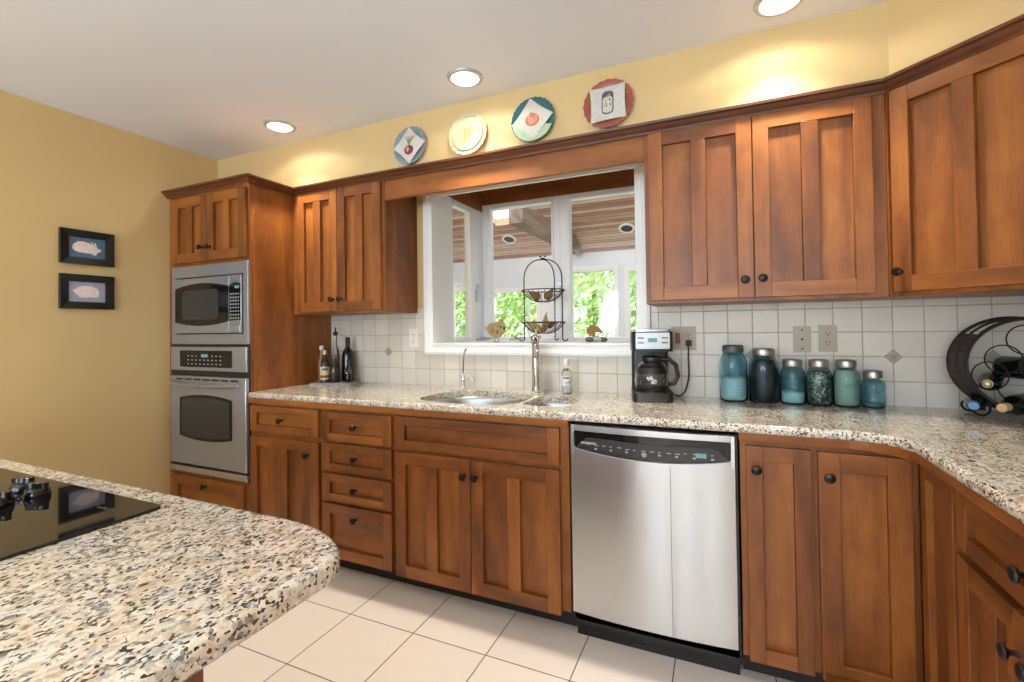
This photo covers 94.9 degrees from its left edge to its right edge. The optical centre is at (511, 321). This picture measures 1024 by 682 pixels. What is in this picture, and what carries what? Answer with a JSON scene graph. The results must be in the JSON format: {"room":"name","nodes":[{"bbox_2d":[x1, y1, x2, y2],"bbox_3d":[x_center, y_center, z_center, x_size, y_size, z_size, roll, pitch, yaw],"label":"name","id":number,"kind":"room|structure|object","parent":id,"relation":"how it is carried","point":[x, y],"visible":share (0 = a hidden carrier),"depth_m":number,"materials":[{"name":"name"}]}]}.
{"room":"kitchen","nodes":[
{"label":"kitchen","id":0,"kind":"room"},
{"bbox_2d":[0,90,216,493],"bbox_3d":[-3.103,0.081,0.998,0.100,2.445,5.600,-1,-1,24],"label":"wall","id":1,"kind":"structure","parent":0,"point":[84,392],"depth_m":2.58,"materials":[{"name":"yellow paint"}]},
{"bbox_2d":[58,227,114,267],"bbox_3d":[-2.336,-0.404,2.587,0.022,0.187,0.242,-1,-1,24],"label":"framed print","id":2,"kind":"object","parent":1,"relation":"attached to","point":[75,246],"visible":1,"depth_m":2.58,"materials":[{"name":"black wood"}]},
{"bbox_2d":[72,241,101,255],"bbox_3d":[-2.341,-0.404,2.588,0.002,0.072,0.134,-1,-1,24],"label":"picture","id":3,"kind":"object","parent":2,"relation":"attached to","point":[79,248],"depth_m":2.59,"materials":[{"name":"pink paper"}]},
{"bbox_2d":[58,273,114,309],"bbox_3d":[-2.333,-0.162,2.584,0.022,0.187,0.242,-1,-1,24],"label":"framed print","id":4,"kind":"object","parent":1,"relation":"attached to","point":[75,291],"visible":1,"depth_m":2.58,"materials":[{"name":"black wood"}]},
{"bbox_2d":[72,286,98,297],"bbox_3d":[-2.339,-0.163,2.582,0.001,0.066,0.120,-1,-1,24],"label":"picture","id":5,"kind":"object","parent":4,"relation":"attached to","point":[77,291],"depth_m":2.58,"materials":[{"name":"pink paper"}]},
{"bbox_2d":[0,0,888,160],"bbox_3d":[-1.105,-1.231,0.065,4.555,0.100,5.700,-1,-1,24],"label":"ceiling","id":6,"kind":"structure","parent":0,"point":[204,78],"depth_m":2.01,"materials":[{"name":"white paint"}]},
{"bbox_2d":[263,119,295,132],"bbox_3d":[-1.351,-1.133,2.735,0.172,0.012,0.172,-1,-1,24],"label":"recessed light","id":7,"kind":"object","parent":6,"relation":"in","point":[275,125],"visible":1,"depth_m":2.73,"materials":[{"name":"silver metal"}]},
{"bbox_2d":[447,67,482,87],"bbox_3d":[-0.223,-1.154,2.233,0.172,0.012,0.172,-1,-1,24],"label":"recessed light","id":8,"kind":"object","parent":6,"relation":"in","point":[464,77],"visible":1,"depth_m":2.23,"materials":[{"name":"silver metal"}]},
{"bbox_2d":[753,0,802,17],"bbox_3d":[0.986,-1.177,1.734,0.172,0.012,0.172,-1,-1,24],"label":"recessed light","id":9,"kind":"object","parent":6,"relation":"in","point":[762,8],"visible":1,"depth_m":1.76,"materials":[{"name":"silver metal"}]},
{"bbox_2d":[203,566,793,681],"bbox_3d":[-1.073,1.314,0.028,4.555,0.100,5.700,-1,-1,24],"label":"floor","id":10,"kind":"structure","parent":0,"point":[361,626],"depth_m":1.84,"materials":[{"name":"tile"}]},
{"bbox_2d":[0,458,339,681],"bbox_3d":[-1.482,0.825,0.723,2.260,0.908,1.128,-1,-1,24],"label":"kitchen island","id":11,"kind":"object","parent":10,"relation":"on","point":[161,595],"visible":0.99,"depth_m":0.63,"materials":[{"name":"stone"}]},
{"bbox_2d":[0,468,160,561],"bbox_3d":[-1.207,0.352,0.861,0.925,0.034,0.527,-1,-1,24],"label":"cooktop","id":12,"kind":"object","parent":11,"relation":"in","point":[36,512],"visible":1,"depth_m":0.89,"materials":[{"name":"black glass"}]},
{"bbox_2d":[170,183,331,510],"bbox_3d":[-1.711,0.266,3.076,0.743,2.100,0.663,-1,-1,24],"label":"tall cabinet","id":13,"kind":"object","parent":10,"relation":"on","point":[253,223],"visible":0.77,"depth_m":2.82,"materials":[{"name":"brown wood"}]},
{"bbox_2d":[170,344,250,482],"bbox_3d":[-1.823,0.528,2.782,0.716,0.786,0.091,-1,-1,24],"label":"oven","id":14,"kind":"object","parent":13,"relation":"in","point":[211,383],"visible":1,"depth_m":2.76,"materials":[{"name":"silver metal"}]},
{"bbox_2d":[187,355,220,364],"bbox_3d":[-1.837,0.231,2.803,0.309,0.053,0.002,-1,-1,24],"label":"print","id":15,"kind":"object","parent":14,"relation":"attached to","point":[191,359],"depth_m":2.80},
{"bbox_2d":[172,260,249,343],"bbox_3d":[-1.816,-0.104,2.813,0.698,0.478,0.032,-1,-1,24],"label":"microwave","id":16,"kind":"object","parent":13,"relation":"in","point":[217,304],"visible":1,"depth_m":2.78,"materials":[{"name":"metal"}]},
{"bbox_2d":[230,293,238,318],"bbox_3d":[-1.592,-0.090,2.697,0.074,0.147,0.001,-1,-1,24],"label":"print","id":17,"kind":"object","parent":16,"relation":"attached to","point":[234,297],"depth_m":2.70},
{"bbox_2d":[250,403,322,531],"bbox_3d":[-1.115,0.870,2.805,0.541,0.868,0.662,-1,-1,24],"label":"base cabinet","id":18,"kind":"object","parent":10,"relation":"on","point":[286,470],"visible":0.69,"depth_m":2.53,"materials":[{"name":"brown wood"}]},
{"bbox_2d":[321,408,406,582],"bbox_3d":[-0.654,0.862,2.600,0.468,0.868,0.662,-1,-1,24],"label":"base cabinet","id":19,"kind":"object","parent":10,"relation":"on","point":[359,489],"visible":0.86,"depth_m":2.33,"materials":[{"name":"brown wood"}]},
{"bbox_2d":[395,414,577,625],"bbox_3d":[-0.046,0.850,2.329,0.864,0.868,0.662,-1,-1,24],"label":"base cabinet","id":20,"kind":"object","parent":10,"relation":"on","point":[484,508],"visible":0.89,"depth_m":2.04,"materials":[{"name":"brown wood"}]},
{"bbox_2d":[570,421,740,674],"bbox_3d":[0.636,0.840,2.033,0.608,0.862,0.635,-1,-1,24],"label":"dishwasher","id":21,"kind":"object","parent":10,"relation":"on","point":[655,512],"visible":1,"depth_m":1.74,"materials":[{"name":"silver metal"}]},
{"bbox_2d":[581,441,713,460],"bbox_3d":[0.493,0.490,1.761,0.485,0.036,0.014,-1,-1,24],"label":"control panel","id":22,"kind":"object","parent":21,"relation":"attached to","point":[620,450],"depth_m":1.76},
{"bbox_2d":[737,432,817,681],"bbox_3d":[1.019,0.829,1.855,0.221,0.868,0.662,-1,-1,24],"label":"base cabinet","id":23,"kind":"object","parent":10,"relation":"on","point":[777,554],"visible":0.88,"depth_m":1.60,"materials":[{"name":"brown wood"}]},
{"bbox_2d":[813,446,964,681],"bbox_3d":[1.485,0.819,1.540,0.888,0.868,0.859,-1,-1,24],"label":"base cabinet","id":24,"kind":"object","parent":10,"relation":"on","point":[874,623],"visible":0.68,"depth_m":1.48,"materials":[{"name":"brown wood"}]},
{"bbox_2d":[248,382,1023,536],"bbox_3d":[-0.141,0.390,1.248,3.597,0.058,2.712,-1,-1,24],"label":"countertop","id":25,"kind":"structure","parent":24,"relation":"on","point":[981,458],"depth_m":1.72,"materials":[{"name":"stone"}]},
{"bbox_2d":[309,380,359,384],"bbox_3d":[-1.143,0.394,3.040,0.270,0.012,0.170,-1,-1,4],"label":"tray","id":26,"kind":"object","parent":25,"relation":"on","point":[340,382],"visible":0.79,"depth_m":2.96,"materials":[{"name":"grey metal"}]},
{"bbox_2d":[317,346,323,381],"bbox_3d":[-1.242,0.273,3.068,0.054,0.233,0.054,-1,-1,24],"label":"bottle","id":27,"kind":"object","parent":26,"relation":"on","point":[321,348],"visible":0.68,"depth_m":3.05,"materials":[{"name":"brown glass"}]},
{"bbox_2d":[320,350,329,382],"bbox_3d":[-1.198,0.285,3.010,0.059,0.206,0.059,-1,-1,24],"label":"bottle","id":28,"kind":"object","parent":26,"relation":"on","point":[324,366],"visible":1,"depth_m":2.99,"materials":[{"name":"black glass"}]},
{"bbox_2d":[330,354,338,382],"bbox_3d":[-1.133,0.299,3.003,0.056,0.177,0.056,-1,-1,24],"label":"bottle","id":29,"kind":"object","parent":26,"relation":"on","point":[334,369],"visible":1,"depth_m":2.98,"materials":[{"name":"grey glass"}]},
{"bbox_2d":[332,327,339,379],"bbox_3d":[-1.163,0.213,3.100,0.050,0.352,0.050,-1,-1,24],"label":"bottle","id":30,"kind":"object","parent":26,"relation":"on","point":[335,350],"visible":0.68,"depth_m":3.09,"materials":[{"name":"clear glass"}]},
{"bbox_2d":[342,337,353,380],"bbox_3d":[-1.075,0.244,3.076,0.074,0.287,0.074,-1,-1,24],"label":"wine bottle","id":31,"kind":"object","parent":26,"relation":"on","point":[347,354],"visible":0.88,"depth_m":3.05,"materials":[{"name":"glass"}]},
{"bbox_2d":[345,360,351,381],"bbox_3d":[-1.048,0.315,3.009,0.044,0.143,0.044,-1,-1,24],"label":"bottle","id":32,"kind":"object","parent":26,"relation":"on","point":[348,372],"visible":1,"depth_m":2.99,"materials":[{"name":"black glass"}]},
{"bbox_2d":[460,348,473,388],"bbox_3d":[-0.258,0.268,2.679,0.093,0.232,0.044,-1,-1,24],"label":"tap","id":33,"kind":"object","parent":25,"relation":"on","point":[463,379],"visible":1,"depth_m":2.68,"materials":[{"name":"silver metal"}]},
{"bbox_2d":[433,396,570,406],"bbox_3d":[-0.063,0.503,2.305,0.788,0.192,0.452,-1,-1,24],"label":"sink","id":34,"kind":"object","parent":25,"relation":"in","point":[476,400],"visible":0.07,"depth_m":2.55,"materials":[{"name":"metal"}]},
{"bbox_2d":[530,329,541,392],"bbox_3d":[0.120,0.206,2.450,0.063,0.338,0.179,-1,-1,8],"label":"faucet","id":35,"kind":"object","parent":25,"relation":"on","point":[535,339],"visible":1,"depth_m":2.48,"materials":[{"name":"silver metal"}]},
{"bbox_2d":[561,359,571,393],"bbox_3d":[0.283,0.284,2.443,0.054,0.179,0.055,-1,-1,24],"label":"soap bottle","id":36,"kind":"object","parent":25,"relation":"on","point":[566,375],"visible":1,"depth_m":2.42,"materials":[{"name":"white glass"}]},
{"bbox_2d":[562,369,570,385],"bbox_3d":[0.281,0.289,2.424,0.049,0.088,0.015,-1,-1,7],"label":"print","id":37,"kind":"object","parent":36,"relation":"on","point":[566,373],"depth_m":2.42},
{"bbox_2d":[630,329,679,402],"bbox_3d":[0.669,0.200,2.205,0.212,0.330,0.212,-1,-1,11],"label":"coffee maker","id":38,"kind":"object","parent":25,"relation":"on","point":[649,348],"visible":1,"depth_m":2.12,"materials":[{"name":"black plastic"}]},
{"bbox_2d":[674,340,691,396],"bbox_3d":[0.826,0.226,2.273,0.090,0.273,0.032,-1,-1,8],"label":"power cord","id":39,"kind":"object","parent":25,"relation":"on","point":[688,342],"visible":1,"depth_m":2.26,"materials":[{"name":"rubber"}]},
{"bbox_2d":[719,345,747,401],"bbox_3d":[1.007,0.233,2.138,0.118,0.252,0.120,-1,-1,24],"label":"glass jar","id":40,"kind":"object","parent":25,"relation":"on","point":[733,368],"visible":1,"depth_m":2.09,"materials":[{"name":"teal glass"}]},
{"bbox_2d":[748,348,779,403],"bbox_3d":[1.118,0.238,2.088,0.120,0.238,0.122,-1,-1,24],"label":"glass jar","id":41,"kind":"object","parent":25,"relation":"on","point":[763,369],"visible":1,"depth_m":2.04,"materials":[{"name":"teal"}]},
{"bbox_2d":[779,359,805,404],"bbox_3d":[1.217,0.259,2.039,0.099,0.192,0.101,-1,-1,24],"label":"glass jar","id":42,"kind":"object","parent":25,"relation":"on","point":[792,377],"visible":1,"depth_m":2.00,"materials":[{"name":"teal glass"}]},
{"bbox_2d":[806,359,832,405],"bbox_3d":[1.304,0.257,1.995,0.095,0.192,0.097,-1,-1,24],"label":"glass jar","id":43,"kind":"object","parent":25,"relation":"on","point":[819,381],"visible":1,"depth_m":1.96,"materials":[{"name":"teal glass"}]},
{"bbox_2d":[832,359,860,407],"bbox_3d":[1.391,0.256,1.956,0.096,0.192,0.098,-1,-1,24],"label":"glass jar","id":44,"kind":"object","parent":25,"relation":"on","point":[846,378],"visible":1,"depth_m":1.92,"materials":[{"name":"teal glass"}]},
{"bbox_2d":[861,370,886,408],"bbox_3d":[1.478,0.275,1.922,0.084,0.150,0.086,-1,-1,24],"label":"glass jar","id":45,"kind":"object","parent":25,"relation":"on","point":[873,387],"visible":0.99,"depth_m":1.89,"materials":[{"name":"teal glass"}]},
{"bbox_2d":[946,316,1023,415],"bbox_3d":[1.788,0.160,1.652,0.112,0.358,0.400,0,-1,-40],"label":"wine rack","id":46,"kind":"object","parent":25,"relation":"on","point":[961,377],"visible":0.8,"depth_m":1.72,"materials":[{"name":"metal"}]},
{"bbox_2d":[963,391,987,410],"bbox_3d":[1.702,0.295,1.725,0.238,0.064,0.064,0,-1,-43],"label":"wine bottle","id":47,"kind":"object","parent":46,"relation":"in","point":[972,401],"visible":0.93,"depth_m":1.68,"materials":[{"name":"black glass"}]},
{"bbox_2d":[977,370,1006,390],"bbox_3d":[1.730,0.216,1.698,0.230,0.068,0.068,0,-1,-40],"label":"wine bottle","id":48,"kind":"object","parent":46,"relation":"in","point":[989,380],"visible":0.94,"depth_m":1.66,"materials":[{"name":"black glass"}]},
{"bbox_2d":[992,356,1023,378],"bbox_3d":[1.806,0.164,1.611,0.080,0.080,0.238,-1,-1,-2],"label":"wine bottle","id":49,"kind":"object","parent":46,"relation":"in","point":[1011,363],"visible":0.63,"depth_m":1.68,"materials":[{"name":"glass"}]},
{"bbox_2d":[996,393,1023,415],"bbox_3d":[1.768,0.293,1.646,0.238,0.072,0.072,0,-1,-26],"label":"wine bottle","id":50,"kind":"object","parent":46,"relation":"in","point":[1012,404],"visible":1,"depth_m":1.61,"materials":[{"name":"black glass"}]},
{"bbox_2d":[955,490,1023,681],"bbox_3d":[1.277,0.811,0.801,0.633,0.868,0.660,-1,-1,24],"label":"base cabinet","id":51,"kind":"object","parent":10,"relation":"on","point":[990,573],"visible":0.94,"depth_m":1.07,"materials":[{"name":"brown wood"}]},
{"bbox_2d":[452,194,634,262],"bbox_3d":[-0.197,-2.283,5.663,9.500,2.407,4.950,-1,-1,24],"label":"ceiling","id":52,"kind":"structure","parent":0,"point":[596,222],"depth_m":7.21,"materials":[{"name":"brown wood"}]},
{"bbox_2d":[502,235,515,243],"bbox_3d":[-0.048,-1.333,7.629,0.235,0.107,0.214,-1,-1,19],"label":"ceiling light","id":53,"kind":"object","parent":52,"relation":"attached to","point":[509,239],"visible":1,"depth_m":7.62,"materials":[{"name":"white paint"}]},
{"bbox_2d":[509,207,582,254],"bbox_3d":[0.556,-1.214,6.484,0.170,0.220,2.540,-1,-1,24],"label":"beam","id":54,"kind":"structure","parent":52,"relation":"attached to","point":[526,219],"depth_m":5.69,"materials":[{"name":"beige wood"}]},
{"bbox_2d":[619,223,634,232],"bbox_3d":[1.678,-1.362,6.872,0.235,0.107,0.214,-1,-1,19],"label":"ceiling light","id":55,"kind":"object","parent":52,"relation":"attached to","point":[626,227],"visible":1,"depth_m":6.87,"materials":[{"name":"white paint"}]},
{"bbox_2d":[453,249,635,336],"bbox_3d":[0.820,0.073,7.845,9.500,2.560,0.100,-1,-1,24],"label":"wall","id":56,"kind":"structure","parent":0,"point":[508,273],"depth_m":7.91,"materials":[{"name":"white paint"}]},
{"bbox_2d":[453,287,464,336],"bbox_3d":[-1.064,0.168,8.650,1.240,1.580,0.091,-1,-1,24],"label":"window","id":57,"kind":"structure","parent":56,"relation":"in","point":[455,289],"depth_m":8.63,"materials":[{"name":"white paint"}]},
{"bbox_2d":[494,286,540,336],"bbox_3d":[0.064,0.174,8.148,0.950,1.525,0.091,-1,-1,24],"label":"window","id":58,"kind":"structure","parent":56,"relation":"in","point":[514,289],"depth_m":8.03,"materials":[{"name":"white paint"}]},
{"bbox_2d":[573,265,618,335],"bbox_3d":[1.321,0.012,7.590,0.825,1.800,0.091,-1,-1,24],"label":"window","id":59,"kind":"structure","parent":56,"relation":"in","point":[606,267],"depth_m":7.41,"materials":[{"name":"white paint"}]},
{"bbox_2d":[624,265,635,335],"bbox_3d":[2.173,0.011,7.210,0.850,1.770,0.091,-1,-1,24],"label":"window","id":60,"kind":"structure","parent":56,"relation":"in","point":[627,269],"depth_m":7.33,"materials":[{"name":"white paint"}]},
{"bbox_2d":[217,0,1023,186],"bbox_3d":[-0.553,-0.998,1.294,4.355,0.345,2.998,-1,-1,24],"label":"wall","id":61,"kind":"structure","parent":0,"point":[880,40],"depth_m":2.00,"materials":[{"name":"yellow paint"}]},
{"bbox_2d":[385,135,643,200],"bbox_3d":[-0.066,-0.758,2.386,1.434,0.115,0.026,-1,-1,24],"label":"valance board","id":62,"kind":"object","parent":61,"relation":"attached to","point":[627,151],"visible":0.94,"depth_m":2.33,"materials":[{"name":"brown wood"}]},
{"bbox_2d":[331,196,1023,599],"bbox_3d":[0.099,0.015,2.717,4.555,2.545,0.156,-1,-1,24],"label":"wall","id":63,"kind":"structure","parent":0,"point":[922,331],"depth_m":2.18,"materials":[{"name":"beige tile"}]},
{"bbox_2d":[294,180,417,315],"bbox_3d":[-0.993,-0.422,2.925,0.710,0.748,0.366,-1,-1,24],"label":"upper cabinet","id":64,"kind":"object","parent":63,"relation":"attached to","point":[355,249],"visible":0.98,"depth_m":2.78,"materials":[{"name":"brown wood"}]},
{"bbox_2d":[409,329,417,346],"bbox_3d":[-0.617,0.104,2.945,0.066,0.116,0.008,-1,-1,24],"label":"outlet","id":65,"kind":"object","parent":63,"relation":"attached to","point":[413,333],"visible":1,"depth_m":2.94,"materials":[{"name":"white plastic"}]},
{"bbox_2d":[411,333,415,343],"bbox_3d":[-0.618,0.104,2.943,0.033,0.069,0.002,-1,-1,24],"label":"socket","id":66,"kind":"object","parent":65,"relation":"attached to","point":[413,335],"depth_m":2.94,"materials":[{"name":"white plastic"}]},
{"bbox_2d":[423,162,650,356],"bbox_3d":[0.221,-0.439,2.976,1.353,1.264,0.770,-1,-1,24],"label":"window","id":67,"kind":"structure","parent":63,"relation":"in","point":[478,205],"depth_m":3.10,"materials":[{"name":"white paint"}]},
{"bbox_2d":[485,318,505,341],"bbox_3d":[-0.104,0.053,2.946,0.133,0.148,0.032,-1,-1,0],"label":"figurine","id":68,"kind":"object","parent":67,"relation":"on","point":[496,329],"visible":1,"depth_m":2.94,"materials":[{"name":"metal"}]},
{"bbox_2d":[519,255,567,340],"bbox_3d":[0.193,-0.143,2.904,0.275,0.531,0.272,0,-1,-21],"label":"basket","id":69,"kind":"object","parent":67,"relation":"on","point":[542,258],"visible":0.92,"depth_m":2.88,"materials":[{"name":"metal"}]},
{"bbox_2d":[528,290,540,300],"bbox_3d":[0.141,-0.163,2.903,0.077,0.070,0.054,-1,-1,-13],"label":"gourd","id":70,"kind":"object","parent":69,"relation":"in","point":[531,292],"visible":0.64,"depth_m":2.89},
{"bbox_2d":[533,320,541,332],"bbox_3d":[0.162,0.032,2.870,0.057,0.081,0.040,-1,-1,37],"label":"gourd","id":71,"kind":"object","parent":69,"relation":"in","point":[535,324],"visible":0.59,"depth_m":2.85,"materials":[{"name":"beige plant"}]},
{"bbox_2d":[521,288,564,301],"bbox_3d":[0.193,-0.158,2.904,0.273,0.075,0.273,-1,-1,24],"label":"wire bowl","id":72,"kind":"object","parent":69,"relation":"on","point":[562,290],"depth_m":2.87,"materials":[{"name":"metal"}]},
{"bbox_2d":[522,321,564,333],"bbox_3d":[0.195,0.038,2.901,0.273,0.073,0.273,-1,-1,24],"label":"wire bowl","id":73,"kind":"object","parent":69,"relation":"on","point":[524,322],"depth_m":2.86,"materials":[{"name":"metal"}]},
{"bbox_2d":[542,313,547,325],"bbox_3d":[0.206,-0.006,2.919,0.042,0.102,0.041,0,-1,-36],"label":"gourd","id":74,"kind":"object","parent":69,"relation":"in","point":[545,319],"visible":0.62,"depth_m":2.91,"materials":[{"name":"beige plant"}]},
{"bbox_2d":[541,322,549,332],"bbox_3d":[0.206,0.033,2.849,0.068,0.067,0.036,-1,-1,11],"label":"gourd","id":75,"kind":"object","parent":69,"relation":"in","point":[544,327],"visible":0.89,"depth_m":2.84,"materials":[{"name":"brown plant"}]},
{"bbox_2d":[545,289,553,299],"bbox_3d":[0.228,-0.164,2.877,0.068,0.069,0.054,-1,-1,7],"label":"gourd","id":76,"kind":"object","parent":69,"relation":"in","point":[547,292],"visible":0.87,"depth_m":2.85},
{"bbox_2d":[548,322,557,328],"bbox_3d":[0.246,0.022,2.866,0.073,0.041,0.034,-1,-1,30],"label":"gourd","id":77,"kind":"object","parent":69,"relation":"in","point":[552,324],"visible":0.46,"depth_m":2.86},
{"bbox_2d":[585,337,593,341],"bbox_3d":[0.438,0.101,2.650,0.055,0.030,0.040,-1,-1,24],"label":"stone","id":78,"kind":"object","parent":67,"relation":"on","point":[588,339],"visible":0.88,"depth_m":2.64,"materials":[{"name":"grey stone"}]},
{"bbox_2d":[593,336,601,341],"bbox_3d":[0.474,0.098,2.650,0.065,0.035,0.047,-1,-1,24],"label":"stone","id":79,"kind":"object","parent":67,"relation":"on","point":[596,338],"visible":0.89,"depth_m":2.63,"materials":[{"name":"white stone"}]},
{"bbox_2d":[587,325,602,335],"bbox_3d":[0.468,0.053,2.651,0.091,0.062,0.022,-1,-1,0],"label":"animal","id":80,"kind":"object","parent":79,"relation":"on","point":[592,329],"visible":1,"depth_m":2.64},
{"bbox_2d":[671,326,695,349],"bbox_3d":[0.838,0.082,2.296,0.115,0.116,0.011,-1,-1,24],"label":"outlet","id":81,"kind":"object","parent":63,"relation":"attached to","point":[681,334],"visible":0.81,"depth_m":2.30,"materials":[{"name":"beige plastic"}]},
{"bbox_2d":[675,333,679,342],"bbox_3d":[0.812,0.082,2.304,0.021,0.050,0.006,-1,-1,24],"label":"switch","id":82,"kind":"object","parent":81,"relation":"attached to","point":[677,335],"depth_m":2.30,"materials":[{"name":"brown plastic"}]},
{"bbox_2d":[685,331,691,344],"bbox_3d":[0.858,0.082,2.286,0.033,0.069,0.002,-1,-1,24],"label":"socket","id":83,"kind":"object","parent":81,"relation":"attached to","point":[688,334],"depth_m":2.29,"materials":[{"name":"beige plastic"}]},
{"bbox_2d":[385,347,1000,363],"bbox_3d":[0.542,0.167,2.430,2.991,0.062,0.005,-1,-1,24],"label":"accent tiles","id":84,"kind":"structure","parent":63,"relation":"attached to","point":[893,356],"depth_m":1.96,"materials":[{"name":"tile"}]},
{"bbox_2d":[644,93,888,306],"bbox_3d":[1.036,-0.459,2.022,0.864,0.752,0.366,-1,-1,24],"label":"upper cabinet","id":85,"kind":"object","parent":63,"relation":"attached to","point":[786,206],"visible":1,"depth_m":1.87,"materials":[{"name":"brown wood"}]},
{"bbox_2d":[793,326,810,351],"bbox_3d":[1.293,0.079,2.095,0.068,0.116,0.006,-1,-1,24],"label":"wall plate","id":86,"kind":"object","parent":63,"relation":"attached to","point":[801,334],"visible":1,"depth_m":2.09,"materials":[{"name":"beige plastic"}]},
{"bbox_2d":[818,325,837,351],"bbox_3d":[1.382,0.073,2.055,0.068,0.116,0.008,-1,-1,24],"label":"outlet","id":87,"kind":"object","parent":63,"relation":"attached to","point":[827,333],"visible":1,"depth_m":2.05,"materials":[{"name":"beige plastic"}]},
{"bbox_2d":[823,330,832,345],"bbox_3d":[1.381,0.073,2.053,0.033,0.069,0.002,-1,-1,24],"label":"socket","id":88,"kind":"object","parent":87,"relation":"attached to","point":[827,334],"depth_m":2.05,"materials":[{"name":"beige plastic"}]},
{"bbox_2d":[866,34,1023,300],"bbox_3d":[1.645,-0.473,1.605,0.602,0.752,0.632,-1,-1,24],"label":"upper cabinet","id":89,"kind":"object","parent":63,"relation":"attached to","point":[954,134],"visible":0.95,"depth_m":1.52,"materials":[{"name":"brown wood"}]},
{"bbox_2d":[161,14,1023,198],"bbox_3d":[-0.435,-0.833,1.888,4.083,0.042,1.182,-1,-1,24],"label":"trim","id":90,"kind":"structure","parent":89,"relation":"attached to","point":[1013,28],"depth_m":2.00,"materials":[{"name":"brown wood"}]},
{"bbox_2d":[393,126,425,164],"bbox_3d":[-0.562,-0.970,2.595,0.217,0.213,0.036,-1,-1,24],"label":"decorative plate","id":91,"kind":"object","parent":90,"relation":"on","point":[409,145],"visible":1,"depth_m":2.58,"materials":[{"name":"ceramic"}]},
{"bbox_2d":[448,112,486,154],"bbox_3d":[-0.229,-0.976,2.448,0.229,0.224,0.035,-1,-1,24],"label":"decorative plate","id":92,"kind":"object","parent":90,"relation":"on","point":[467,133],"visible":1,"depth_m":2.44,"materials":[{"name":"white ceramic"}]},
{"bbox_2d":[452,114,481,149],"bbox_3d":[-0.233,-0.984,2.438,0.176,0.192,0.002,-1,-5,24],"label":"painting","id":93,"kind":"object","parent":92,"relation":"attached to","point":[467,128],"depth_m":2.44,"materials":[{"name":"ceramic"}]},
{"bbox_2d":[511,97,554,141],"bbox_3d":[0.103,-0.986,2.300,0.229,0.227,0.036,-1,-1,25],"label":"decorative plate","id":94,"kind":"object","parent":90,"relation":"on","point":[533,118],"visible":1,"depth_m":2.29,"materials":[{"name":"teal ceramic"}]},
{"bbox_2d":[583,78,633,127],"bbox_3d":[0.440,-0.995,2.150,0.233,0.233,0.035,-1,-1,25],"label":"decorative plate","id":95,"kind":"object","parent":90,"relation":"on","point":[608,102],"visible":1,"depth_m":2.14,"materials":[{"name":"red ceramic"}]},
{"bbox_2d":[590,82,625,123],"bbox_3d":[0.435,-0.995,2.139,0.169,0.169,0.005,-1,-5,24],"label":"painting","id":96,"kind":"object","parent":95,"relation":"attached to","point":[607,99],"depth_m":2.14,"materials":[{"name":"white ceramic"}]},
{"label":"outside","id":97,"kind":"structure","parent":0,"visible":0},
{"bbox_3d":[8.286,1.626,26.400,60.000,0.100,39.900,-1,-1,24],"label":"ground","id":98,"kind":"structure","parent":97,"visible":0},
{"bbox_2d":[456,292,497,336],"bbox_3d":[-2.095,-1.412,14.787,3.401,5.926,3.423,-1,-1,24],"label":"tree","id":99,"kind":"object","parent":98,"relation":"on","point":[461,298],"visible":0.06,"depth_m":14.46,"materials":[{"name":"green plant"}]},
{"bbox_2d":[456,292,532,336],"bbox_3d":[-1.093,-1.004,19.620,4.346,5.228,4.447,-1,-1,24],"label":"tree","id":100,"kind":"object","parent":98,"relation":"on","point":[506,312],"visible":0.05,"depth_m":19.13,"materials":[{"name":"green plant"}]},
{"bbox_2d":[496,272,607,336],"bbox_3d":[0.999,-0.951,13.405,3.392,4.890,3.430,-1,-1,24],"label":"tree","id":101,"kind":"object","parent":98,"relation":"on","point":[516,308],"visible":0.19,"depth_m":12.88,"materials":[{"name":"green plant"}]},
{"bbox_2d":[574,271,636,336],"bbox_3d":[3.086,-1.284,17.732,4.459,5.625,4.507,-1,-1,24],"label":"tree","id":102,"kind":"object","parent":98,"relation":"on","point":[605,311],"visible":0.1,"depth_m":17.04,"materials":[{"name":"green plant"}]},
{"bbox_2d":[605,271,636,331],"bbox_3d":[4.120,-1.253,12.030,3.430,5.371,3.371,-1,-1,24],"label":"tree","id":103,"kind":"object","parent":98,"relation":"on","point":[632,274],"visible":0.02,"depth_m":12.05,"materials":[{"name":"green plant"}]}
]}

